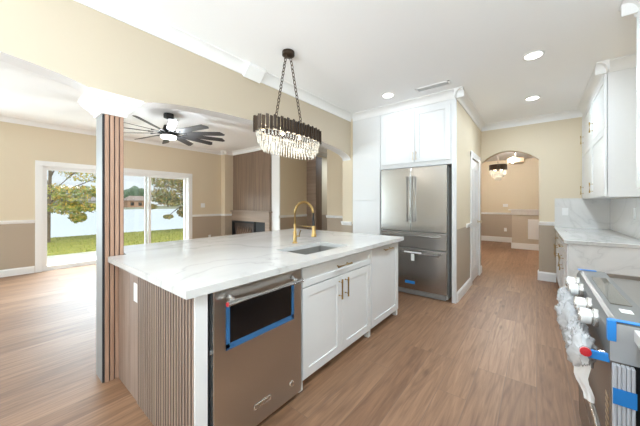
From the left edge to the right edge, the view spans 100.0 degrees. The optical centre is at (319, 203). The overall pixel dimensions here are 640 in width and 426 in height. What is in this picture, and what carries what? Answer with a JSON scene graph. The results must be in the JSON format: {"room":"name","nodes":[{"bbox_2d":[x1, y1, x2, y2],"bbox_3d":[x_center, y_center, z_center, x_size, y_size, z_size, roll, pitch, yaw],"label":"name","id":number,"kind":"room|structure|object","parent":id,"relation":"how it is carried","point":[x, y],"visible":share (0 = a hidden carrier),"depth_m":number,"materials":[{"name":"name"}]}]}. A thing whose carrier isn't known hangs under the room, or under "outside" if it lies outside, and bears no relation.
{"room":"kitchen","nodes":[
{"label":"kitchen","id":0,"kind":"room"},
{"bbox_2d":[0,114,220,269],"bbox_3d":[-5.428,-0.125,5.022,0.245,2.850,7.800,0,0,39],"label":"wall","id":1,"kind":"structure","parent":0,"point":[20,145],"depth_m":5.26,"materials":[{"name":"paint"}]},
{"bbox_2d":[0,266,34,277],"bbox_3d":[-6.559,1.235,3.563,0.016,0.130,3.810,0,0,39],"label":"baseboard","id":2,"kind":"structure","parent":1,"relation":"attached to","point":[31,269],"depth_m":4.87,"materials":[{"name":"paint"}]},
{"bbox_2d":[35,160,191,272],"bbox_3d":[-4.478,0.242,6.240,0.154,2.115,2.959,0,0,39],"label":"door","id":3,"kind":"structure","parent":1,"relation":"attached to","point":[41,167],"depth_m":5.46,"materials":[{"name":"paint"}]},
{"bbox_2d":[0,0,350,160],"bbox_3d":[-1.787,-0.125,1.782,0.160,2.850,7.130,0,0,39],"label":"wall","id":4,"kind":"structure","parent":0,"point":[80,47],"depth_m":2.06,"materials":[{"name":"paint"}]},
{"bbox_2d":[74,0,351,121],"bbox_3d":[-1.662,-1.407,1.714,0.120,0.127,7.080,0,0,39],"label":"trim","id":5,"kind":"structure","parent":4,"relation":"attached to","point":[120,10],"depth_m":2.44,"materials":[{"name":"paint"}]},
{"bbox_2d":[341,221,351,224],"bbox_3d":[0.965,0.334,5.199,0.206,0.062,1.696,0,0,39],"label":"trim","id":6,"kind":"structure","parent":4,"relation":"attached to","point":[342,222],"depth_m":4.55,"materials":[{"name":"paint"}]},
{"bbox_2d":[343,120,352,232],"bbox_3d":[1.007,-0.125,5.214,0.200,2.850,1.720,0,0,39],"label":"wall","id":7,"kind":"structure","parent":4,"relation":"attached to","point":[347,165],"depth_m":4.53,"materials":[{"name":"paint"}]},
{"bbox_2d":[221,155,232,235],"bbox_3d":[-2.797,-0.125,8.199,0.350,2.850,0.450,0,0,39],"label":"wall","id":8,"kind":"structure","parent":0,"point":[226,160],"depth_m":8.00,"materials":[{"name":"paint"}]},
{"bbox_2d":[220,150,232,155],"bbox_3d":[-2.791,-1.500,8.011,0.295,0.100,0.355,0,0,39],"label":"trim","id":9,"kind":"structure","parent":8,"relation":"attached to","point":[223,152],"depth_m":7.93,"materials":[{"name":"paint"}]},
{"bbox_2d":[232,142,280,155],"bbox_3d":[-1.847,-1.500,7.417,2.110,0.100,0.095,0,0,39],"label":"trim","id":10,"kind":"structure","parent":8,"relation":"attached to","point":[270,145],"depth_m":7.35,"materials":[{"name":"paint"}]},
{"bbox_2d":[239,147,283,229],"bbox_3d":[-1.774,-0.125,7.580,2.020,2.850,0.130,0,0,39],"label":"wall","id":11,"kind":"structure","parent":0,"point":[281,149],"depth_m":6.96,"materials":[{"name":"paint"}]},
{"bbox_2d":[230,148,271,231],"bbox_3d":[-1.964,-0.075,7.558,1.748,2.750,0.138,0,0,39],"label":"wall panel","id":12,"kind":"object","parent":11,"relation":"attached to","point":[252,171],"visible":0.98,"depth_m":7.47,"materials":[{"name":"brown wood"}]},
{"bbox_2d":[232,220,255,234],"bbox_3d":[-2.204,0.828,7.780,1.080,0.645,0.102,0,0,39],"label":"fireplace","id":13,"kind":"object","parent":12,"relation":"attached to","point":[238,227],"visible":0.52,"depth_m":7.81,"materials":[{"name":"black glass"}]},
{"bbox_2d":[272,147,279,230],"bbox_3d":[-1.148,-0.080,6.984,0.302,2.760,0.030,0,0,39],"label":"trim","id":14,"kind":"structure","parent":11,"relation":"attached to","point":[275,151],"depth_m":6.97,"materials":[{"name":"paint"}]},
{"bbox_2d":[0,240,581,425],"bbox_3d":[0.153,1.340,4.888,9.100,0.080,14.600,0,0,39],"label":"floor","id":15,"kind":"structure","parent":0,"point":[497,355],"depth_m":2.17,"materials":[{"name":"brown wood"}]},
{"bbox_2d":[78,87,143,382],"bbox_3d":[-1.594,0.258,2.049,0.366,2.085,0.322,0,0,39],"label":"column","id":16,"kind":"structure","parent":15,"relation":"on","point":[109,110],"depth_m":1.98,"materials":[{"name":"brown wood"}]},
{"bbox_2d":[194,294,207,425],"bbox_3d":[-0.568,0.862,1.280,0.012,0.876,0.061,0,0,39],"label":"post","id":17,"kind":"object","parent":15,"relation":"on","point":[201,302],"visible":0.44,"depth_m":1.28,"materials":[{"name":"paint"}]},
{"bbox_2d":[208,269,303,425],"bbox_3d":[-0.551,0.851,1.745,0.710,0.838,0.648,0,0,39],"label":"dishwasher","id":18,"kind":"object","parent":15,"relation":"on","point":[254,328],"visible":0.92,"depth_m":1.51,"materials":[{"name":"metal"}]},
{"bbox_2d":[208,294,209,425],"bbox_3d":[-0.587,0.851,1.784,0.605,0.838,0.630,0,0,39],"label":"tub","id":19,"kind":"object","parent":18,"relation":"in","point":[208,294],"depth_m":1.36,"materials":[{"name":"metal"}]},
{"bbox_2d":[298,249,370,392],"bbox_3d":[-0.059,0.862,2.426,0.702,0.876,1.018,0,0,39],"label":"base cabinet","id":20,"kind":"object","parent":15,"relation":"on","point":[335,310],"visible":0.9,"depth_m":2.15,"materials":[{"name":"paint"}]},
{"bbox_2d":[353,115,382,234],"bbox_3d":[0.977,-0.045,4.611,0.500,2.690,0.756,0,0,39],"label":"pantry cabinet","id":21,"kind":"object","parent":15,"relation":"on","point":[366,132],"visible":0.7,"depth_m":4.30,"materials":[{"name":"paint"}]},
{"bbox_2d":[371,242,397,328],"bbox_3d":[0.470,0.862,3.082,0.702,0.876,0.663,0,0,39],"label":"base cabinet","id":22,"kind":"object","parent":15,"relation":"on","point":[384,259],"visible":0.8,"depth_m":2.86,"materials":[{"name":"paint"}]},
{"bbox_2d":[381,165,451,300],"bbox_3d":[1.514,0.388,4.080,0.937,1.800,0.848,0,0,39],"label":"refrigerator","id":23,"kind":"object","parent":15,"relation":"on","point":[416,202],"visible":0.84,"depth_m":3.72,"materials":[{"name":"silver metal"}]},
{"bbox_2d":[452,98,456,303],"bbox_3d":[1.762,-0.045,3.523,0.051,2.690,0.045,0,0,39],"label":"end panel","id":24,"kind":"object","parent":15,"relation":"on","point":[454,101],"visible":0.86,"depth_m":3.51,"materials":[{"name":"paint"}]},
{"bbox_2d":[554,233,560,287],"bbox_3d":[3.795,0.863,3.849,0.656,0.875,1.013,0,0,39],"label":"base cabinet","id":25,"kind":"object","parent":15,"relation":"on","point":[557,237],"visible":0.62,"depth_m":4.13,"materials":[{"name":"paint"}]},
{"bbox_2d":[558,238,639,296],"bbox_3d":[3.155,0.863,3.053,0.660,0.875,1.022,0,0,39],"label":"base cabinet","id":26,"kind":"object","parent":15,"relation":"on","point":[563,258],"depth_m":2.70,"materials":[{"name":"paint"}]},
{"bbox_2d":[554,227,639,248],"bbox_3d":[3.481,0.405,3.444,0.643,0.038,2.062,0,0,39],"label":"countertop","id":27,"kind":"structure","parent":26,"relation":"on","point":[579,236],"depth_m":3.06,"materials":[{"name":"stone"}]},
{"bbox_2d":[565,269,639,425],"bbox_3d":[1.448,0.835,1.026,0.735,0.930,0.916,0,0,39],"label":"range","id":28,"kind":"object","parent":15,"relation":"on","point":[608,304],"depth_m":0.97,"materials":[{"name":"silver metal"}]},
{"bbox_2d":[554,286,597,368],"bbox_3d":[1.169,0.544,1.254,0.112,0.212,0.860,0,0,39],"label":"plastic wrap","id":29,"kind":"object","parent":28,"relation":"attached to","point":[575,335],"visible":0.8,"depth_m":1.06,"materials":[{"name":"white plastic"}]},
{"bbox_2d":[574,354,594,402],"bbox_3d":[0.933,0.615,0.959,0.022,0.160,0.067,0,0,-32],"label":"flap","id":30,"kind":"object","parent":29,"relation":"hanging from","point":[581,373],"visible":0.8,"depth_m":0.95,"materials":[{"name":"white plastic"}]},
{"bbox_2d":[606,273,639,306],"bbox_3d":[1.528,0.393,0.977,0.549,0.045,0.878,0,0,39],"label":"cooktop","id":31,"kind":"object","parent":28,"relation":"in","point":[628,285],"depth_m":1.32,"materials":[{"name":"metal"}]},
{"bbox_3d":[1.027,0.856,0.396,0.598,0.848,0.586,0,0,39],"label":"beverage cooler","id":32,"kind":"object","parent":15,"relation":"on","visible":0},
{"bbox_2d":[634,330,639,348],"bbox_3d":[0.631,0.405,-0.094,0.636,0.038,1.846,0,0,39],"label":"countertop","id":33,"kind":"structure","parent":32,"relation":"on","point":[636,332],"depth_m":0.80,"materials":[{"name":"stone"}]},
{"bbox_3d":[-0.574,0.862,2.816,0.570,0.876,2.318,0,0,39],"label":"box","id":34,"kind":"object","parent":15,"relation":"on","visible":0},
{"bbox_2d":[119,268,193,425],"bbox_3d":[-1.037,0.862,1.643,1.172,0.876,0.034,0,0,39],"label":"slatted panel","id":35,"kind":"object","parent":34,"relation":"attached to","point":[156,332],"visible":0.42,"depth_m":1.53,"materials":[{"name":"brown wood"}]},
{"bbox_2d":[134,283,136,302],"bbox_3d":[-1.209,0.585,1.762,0.071,0.120,0.008,0,0,39],"label":"wall outlet","id":36,"kind":"object","parent":35,"relation":"attached to","point":[135,284],"visible":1,"depth_m":1.76,"materials":[{"name":"white plastic"}]},
{"bbox_2d":[108,228,403,299],"bbox_3d":[-0.480,0.405,2.694,1.730,0.038,2.490,0,0,39],"label":"countertop","id":37,"kind":"structure","parent":34,"relation":"on","point":[187,269],"depth_m":1.96,"materials":[{"name":"stone"}]},
{"bbox_2d":[292,201,315,242],"bbox_3d":[-0.141,0.179,2.566,0.292,0.413,0.091,0,0,39],"label":"faucet","id":38,"kind":"object","parent":37,"relation":"on","point":[313,226],"visible":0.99,"depth_m":2.55,"materials":[{"name":"gold metal"}]},
{"bbox_2d":[290,246,348,284],"bbox_3d":[-0.052,0.527,2.368,0.385,0.206,0.640,0,0,39],"label":"sink","id":39,"kind":"object","parent":37,"relation":"in","point":[311,250],"visible":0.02,"depth_m":2.62,"materials":[{"name":"metal"}]},
{"bbox_2d":[284,148,326,230],"bbox_3d":[0.046,-0.125,8.347,0.150,2.850,3.350,0,0,39],"label":"wall","id":40,"kind":"structure","parent":0,"point":[295,162],"depth_m":7.43,"materials":[{"name":"paint"}]},
{"bbox_2d":[272,214,306,217],"bbox_3d":[-0.822,0.334,7.345,0.296,0.062,1.080,0,0,39],"label":"trim","id":41,"kind":"structure","parent":40,"relation":"attached to","point":[300,215],"depth_m":7.11,"materials":[{"name":"paint"}]},
{"bbox_2d":[276,142,326,156],"bbox_3d":[0.016,-1.500,8.114,0.095,0.100,3.450,0,0,39],"label":"trim","id":42,"kind":"structure","parent":40,"relation":"attached to","point":[283,145],"depth_m":7.49,"materials":[{"name":"paint"}]},
{"bbox_2d":[307,156,321,229],"bbox_3d":[-0.165,-0.010,7.693,0.338,2.620,0.272,0,0,39],"label":"pier","id":43,"kind":"object","parent":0,"point":[314,164],"visible":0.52,"depth_m":7.58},
{"bbox_2d":[0,0,636,161],"bbox_3d":[0.153,-1.560,4.888,9.100,0.180,14.600,0,0,39],"label":"ceiling","id":44,"kind":"structure","parent":0,"point":[349,54],"depth_m":2.61,"materials":[{"name":"paint"}]},
{"bbox_2d":[124,113,224,145],"bbox_3d":[-2.615,-1.333,4.641,1.848,0.434,1.848,0,0,39],"label":"ceiling fan","id":45,"kind":"object","parent":44,"relation":"hanging from","point":[168,132],"visible":0.97,"depth_m":4.62,"materials":[{"name":"black plastic"}]},
{"bbox_2d":[253,48,321,145],"bbox_3d":[-0.287,-0.965,2.622,0.324,1.010,0.831,0,0,39],"label":"chandelier","id":46,"kind":"object","parent":44,"relation":"hanging from","point":[291,131],"visible":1,"depth_m":2.55,"materials":[{"name":"brown metal"}]},
{"bbox_2d":[381,92,394,97],"bbox_3d":[0.921,-1.465,3.634,0.176,0.009,0.176,0,0,39],"label":"recessed light","id":47,"kind":"object","parent":44,"relation":"in","point":[388,94],"visible":1,"depth_m":3.63,"materials":[{"name":"paint"}]},
{"bbox_2d":[415,80,450,91],"bbox_3d":[1.410,-1.465,3.360,0.405,0.010,0.110,0,0,39],"label":"ceiling vent","id":48,"kind":"object","parent":44,"relation":"in","point":[447,82],"visible":1,"depth_m":3.35,"materials":[{"name":"metal"}]},
{"bbox_2d":[489,164,506,170],"bbox_3d":[4.440,-1.025,6.697,0.380,0.890,0.380,0,0,39],"label":"dining chandelier","id":49,"kind":"object","parent":44,"relation":"hanging from","point":[495,167],"visible":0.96,"depth_m":6.56,"materials":[{"name":"brown metal"}]},
{"bbox_2d":[507,152,523,163],"bbox_3d":[5.010,-1.251,6.879,0.354,0.438,0.354,0,0,39],"label":"lamp","id":50,"kind":"object","parent":44,"relation":"attached to","point":[513,160],"visible":0.85,"depth_m":6.75,"materials":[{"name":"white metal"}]},
{"bbox_2d":[525,95,540,100],"bbox_3d":[2.958,-1.465,3.736,0.176,0.009,0.176,0,0,39],"label":"recessed light","id":51,"kind":"object","parent":44,"relation":"in","point":[530,98],"visible":1,"depth_m":3.73,"materials":[{"name":"paint"}]},
{"bbox_2d":[522,50,544,59],"bbox_3d":[2.112,-1.465,2.656,0.176,0.009,0.176,0,0,39],"label":"recessed light","id":52,"kind":"object","parent":44,"relation":"in","point":[532,55],"visible":1,"depth_m":2.65,"materials":[{"name":"paint"}]},
{"bbox_2d":[327,149,342,231],"bbox_3d":[0.952,-0.125,6.459,1.850,2.850,0.150,0,0,39],"label":"wall","id":53,"kind":"structure","parent":0,"point":[334,161],"depth_m":6.83,"materials":[{"name":"paint"}]},
{"bbox_2d":[326,215,342,217],"bbox_3d":[0.856,0.334,6.520,1.676,0.062,0.176,0,0,39],"label":"trim","id":54,"kind":"structure","parent":53,"relation":"attached to","point":[327,216],"depth_m":6.85,"materials":[{"name":"paint"}]},
{"bbox_2d":[457,101,480,290],"bbox_3d":[2.383,-0.085,4.355,0.120,2.770,2.028,0,0,39],"label":"wall","id":55,"kind":"structure","parent":0,"point":[468,133],"depth_m":3.92,"materials":[{"name":"paint"}]},
{"bbox_2d":[381,99,451,169],"bbox_3d":[1.553,-0.958,4.115,1.015,0.864,0.804,0,0,39],"label":"upper cabinet","id":56,"kind":"object","parent":55,"relation":"attached to","point":[421,136],"visible":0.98,"depth_m":3.79,"materials":[{"name":"paint"}]},
{"bbox_2d":[352,86,463,120],"bbox_3d":[1.167,-1.420,3.919,1.665,0.100,0.095,0,0,39],"label":"trim","id":57,"kind":"structure","parent":56,"relation":"attached to","point":[445,95],"depth_m":3.84,"materials":[{"name":"paint"}]},
{"bbox_2d":[457,265,481,302],"bbox_3d":[2.438,1.235,4.316,0.016,0.130,2.020,0,0,39],"label":"baseboard","id":58,"kind":"structure","parent":55,"relation":"attached to","point":[460,293],"depth_m":3.85,"materials":[{"name":"paint"}]},
{"bbox_2d":[454,87,485,131],"bbox_3d":[2.424,-1.420,4.235,0.095,0.100,2.164,0,0,39],"label":"trim","id":59,"kind":"structure","parent":55,"relation":"attached to","point":[465,102],"depth_m":4.05,"materials":[{"name":"paint"}]},
{"bbox_2d":[470,150,481,285],"bbox_3d":[2.655,0.230,4.581,0.110,2.140,0.865,0,0,39],"label":"door","id":60,"kind":"structure","parent":55,"relation":"in","point":[475,220],"depth_m":4.57,"materials":[{"name":"paint"}]},
{"bbox_2d":[481,158,538,236],"bbox_3d":[6.565,-0.085,8.933,4.200,2.770,0.150,0,0,39],"label":"wall","id":61,"kind":"structure","parent":0,"point":[517,186],"depth_m":9.06,"materials":[{"name":"paint"}]},
{"bbox_2d":[481,212,510,214],"bbox_3d":[6.510,0.334,8.865,3.900,0.062,0.026,0,0,39],"label":"trim","id":62,"kind":"structure","parent":61,"relation":"attached to","point":[481,212],"depth_m":9.26,"materials":[{"name":"paint"}]},
{"bbox_2d":[481,236,511,242],"bbox_3d":[6.513,1.215,8.869,3.900,0.170,0.016,0,0,39],"label":"baseboard","id":63,"kind":"structure","parent":61,"relation":"attached to","point":[484,238],"depth_m":9.22,"materials":[{"name":"paint"}]},
{"bbox_2d":[511,215,538,250],"bbox_3d":[6.410,0.800,7.249,2.026,1.000,0.166,0,0,39],"label":"wall","id":64,"kind":"structure","parent":0,"point":[519,222],"depth_m":7.67,"materials":[{"name":"paint"}]},
{"bbox_2d":[508,209,538,215],"bbox_3d":[6.365,0.247,7.245,2.090,0.165,0.330,0,0,39],"label":"trim","id":65,"kind":"structure","parent":64,"relation":"on","point":[513,211],"depth_m":7.57,"materials":[{"name":"paint"}]},
{"bbox_2d":[528,219,538,239],"bbox_3d":[6.021,0.720,7.455,0.390,0.560,0.030,0,0,39],"label":"air vent","id":66,"kind":"object","parent":64,"relation":"in","point":[533,224],"visible":0.51,"depth_m":7.49,"materials":[{"name":"paint"}]},
{"bbox_2d":[481,117,581,282],"bbox_3d":[3.168,-0.085,5.121,3.500,2.770,0.150,0,0,39],"label":"wall","id":67,"kind":"structure","parent":0,"point":[556,145],"depth_m":4.49,"materials":[{"name":"paint"}]},
{"bbox_2d":[482,110,582,130],"bbox_3d":[3.578,-1.420,4.633,1.390,0.100,0.095,0,0,39],"label":"trim","id":68,"kind":"structure","parent":67,"relation":"attached to","point":[569,114],"depth_m":4.58,"materials":[{"name":"paint"}]},
{"bbox_2d":[538,269,555,281],"bbox_3d":[3.849,1.225,4.561,0.236,0.150,0.166,0,0,39],"label":"baseboard","id":69,"kind":"structure","parent":67,"relation":"attached to","point":[543,276],"depth_m":4.50,"materials":[{"name":"paint"}]},
{"bbox_2d":[539,221,554,225],"bbox_3d":[3.798,0.334,4.500,0.200,0.062,0.026,0,0,39],"label":"trim","id":70,"kind":"structure","parent":67,"relation":"attached to","point":[540,222],"depth_m":4.49,"materials":[{"name":"paint"}]},
{"bbox_2d":[562,208,567,214],"bbox_3d":[3.973,0.130,4.351,0.075,0.120,0.009,0,0,39],"label":"wall outlet","id":71,"kind":"object","parent":67,"relation":"attached to","point":[564,210],"visible":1,"depth_m":4.35,"materials":[{"name":"white plastic"}]},
{"bbox_2d":[555,198,609,228],"bbox_3d":[4.124,0.150,4.244,0.625,0.470,0.014,0,0,39],"label":"backsplash","id":72,"kind":"structure","parent":67,"relation":"attached to","point":[582,213],"depth_m":4.22,"materials":[{"name":"stone"}]},
{"bbox_3d":[1.513,-0.085,0.386,0.130,2.770,9.300,0,0,39],"label":"wall","id":73,"kind":"structure","parent":0,"visible":0},
{"bbox_2d":[580,101,614,198],"bbox_3d":[3.943,-0.731,3.794,0.340,1.318,0.913,0,0,39],"label":"upper cabinet","id":74,"kind":"object","parent":73,"relation":"attached to","point":[586,118],"visible":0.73,"depth_m":3.91,"materials":[{"name":"paint"}]},
{"bbox_2d":[589,67,639,197],"bbox_3d":[3.375,-0.731,3.090,0.340,1.318,0.888,0,0,39],"label":"upper cabinet","id":75,"kind":"object","parent":73,"relation":"attached to","point":[614,101],"visible":1,"depth_m":2.79,"materials":[{"name":"paint"}]},
{"bbox_2d":[576,53,636,114],"bbox_3d":[3.628,-1.420,3.420,0.383,0.100,1.920,0,0,39],"label":"trim","id":76,"kind":"structure","parent":75,"relation":"attached to","point":[601,68],"depth_m":2.83,"materials":[{"name":"paint"}]},
{"bbox_2d":[610,197,639,239],"bbox_3d":[3.733,0.159,3.251,0.012,0.454,2.049,0,0,39],"label":"backsplash","id":77,"kind":"structure","parent":73,"relation":"attached to","point":[622,221],"depth_m":3.33,"materials":[{"name":"stone"}]},
{"bbox_2d":[633,208,635,218],"bbox_3d":[3.521,0.110,3.005,0.009,0.120,0.075,0,0,39],"label":"wall outlet","id":78,"kind":"object","parent":73,"relation":"attached to","point":[634,209],"visible":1,"depth_m":3.00,"materials":[{"name":"white plastic"}]},
{"bbox_2d":[637,8,639,188],"bbox_3d":[2.064,-0.745,1.464,0.340,1.290,0.970,0,0,39],"label":"upper cabinet","id":79,"kind":"object","parent":73,"relation":"attached to","point":[638,12],"visible":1,"depth_m":1.88,"materials":[{"name":"paint"}]},
{"bbox_2d":[619,0,639,18],"bbox_3d":[2.054,-1.420,1.468,0.383,0.100,1.165,0,0,39],"label":"trim","id":80,"kind":"structure","parent":79,"relation":"attached to","point":[628,7],"depth_m":1.94,"materials":[{"name":"paint"}]},
{"label":"outside","id":81,"kind":"structure","parent":0,"visible":0},
{"bbox_2d":[51,206,183,209],"bbox_3d":[-89.990,1.875,143.272,120.000,0.650,410.000,0,0,39],"label":"bank","id":82,"kind":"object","parent":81,"point":[158,207],"depth_m":107.26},
{"bbox_2d":[53,197,95,206],"bbox_3d":[-101.176,-0.750,114.200,8.000,4.700,18.000,0,0,39],"label":"house","id":83,"kind":"structure","parent":82,"relation":"on","point":[93,200],"depth_m":113.55,"materials":[{"name":"grey"}]},
{"bbox_2d":[124,196,147,206],"bbox_3d":[-78.231,-0.850,114.200,8.000,4.900,9.000,0,0,39],"label":"house","id":84,"kind":"structure","parent":82,"relation":"on","point":[130,201],"depth_m":111.37,"materials":[{"name":"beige brick"}]},
{"bbox_2d":[124,186,147,197],"bbox_3d":[-91.190,-3.605,131.876,10.175,10.309,11.566,0,0,39],"label":"tree","id":85,"kind":"object","parent":82,"relation":"on","point":[134,190],"visible":0.64,"depth_m":128.04,"materials":[{"name":"green plant"}]},
{"bbox_2d":[157,193,178,206],"bbox_3d":[-74.333,-2.142,131.700,7.488,7.383,9.818,0,0,39],"label":"tree","id":86,"kind":"object","parent":82,"relation":"on","point":[167,193],"visible":0.21,"depth_m":130.06,"materials":[{"name":"green plant"}]},
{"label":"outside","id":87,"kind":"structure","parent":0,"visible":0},
{"bbox_2d":[51,209,183,237],"bbox_3d":[-17.337,1.900,84.656,96.700,0.200,410.000,0,0,39],"label":"lake surface","id":88,"kind":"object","parent":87,"point":[61,226],"depth_m":24.31,"materials":[{"name":"liquid"}]},
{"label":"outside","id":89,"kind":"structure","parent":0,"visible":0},
{"bbox_2d":[47,228,183,255],"bbox_3d":[-4.792,1.795,16.715,8.750,0.810,100.000,0,0,39],"label":"ground","id":90,"kind":"structure","parent":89,"point":[154,236],"depth_m":10.77,"materials":[{"name":"green plant"}]},
{"bbox_2d":[47,170,95,242],"bbox_3d":[-10.356,-0.738,11.049,1.856,4.559,3.511,0,0,39],"label":"autumn tree","id":91,"kind":"object","parent":90,"relation":"on","point":[75,206],"visible":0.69,"depth_m":11.01,"materials":[{"name":"green plant"}]},
{"bbox_2d":[47,228,183,254],"bbox_3d":[-8.304,1.470,11.842,8.038,0.305,14.026,0,0,39],"label":"grass blades","id":92,"kind":"object","parent":90,"relation":"on","point":[125,233],"visible":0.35,"depth_m":10.59,"materials":[{"name":"green plant"}]},
{"bbox_2d":[147,178,183,219],"bbox_3d":[-7.812,-0.382,14.202,1.207,3.849,2.393,0,0,39],"label":"tree","id":93,"kind":"object","parent":90,"relation":"on","point":[173,183],"visible":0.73,"depth_m":13.95,"materials":[{"name":"green plant"}]},
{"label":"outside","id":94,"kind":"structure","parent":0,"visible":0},
{"bbox_2d":[47,251,95,265],"bbox_3d":[-4.240,1.480,8.560,2.350,0.240,36.000,0,0,39],"label":"patio slab","id":95,"kind":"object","parent":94,"point":[84,256],"depth_m":6.65,"materials":[{"name":"concrete"}]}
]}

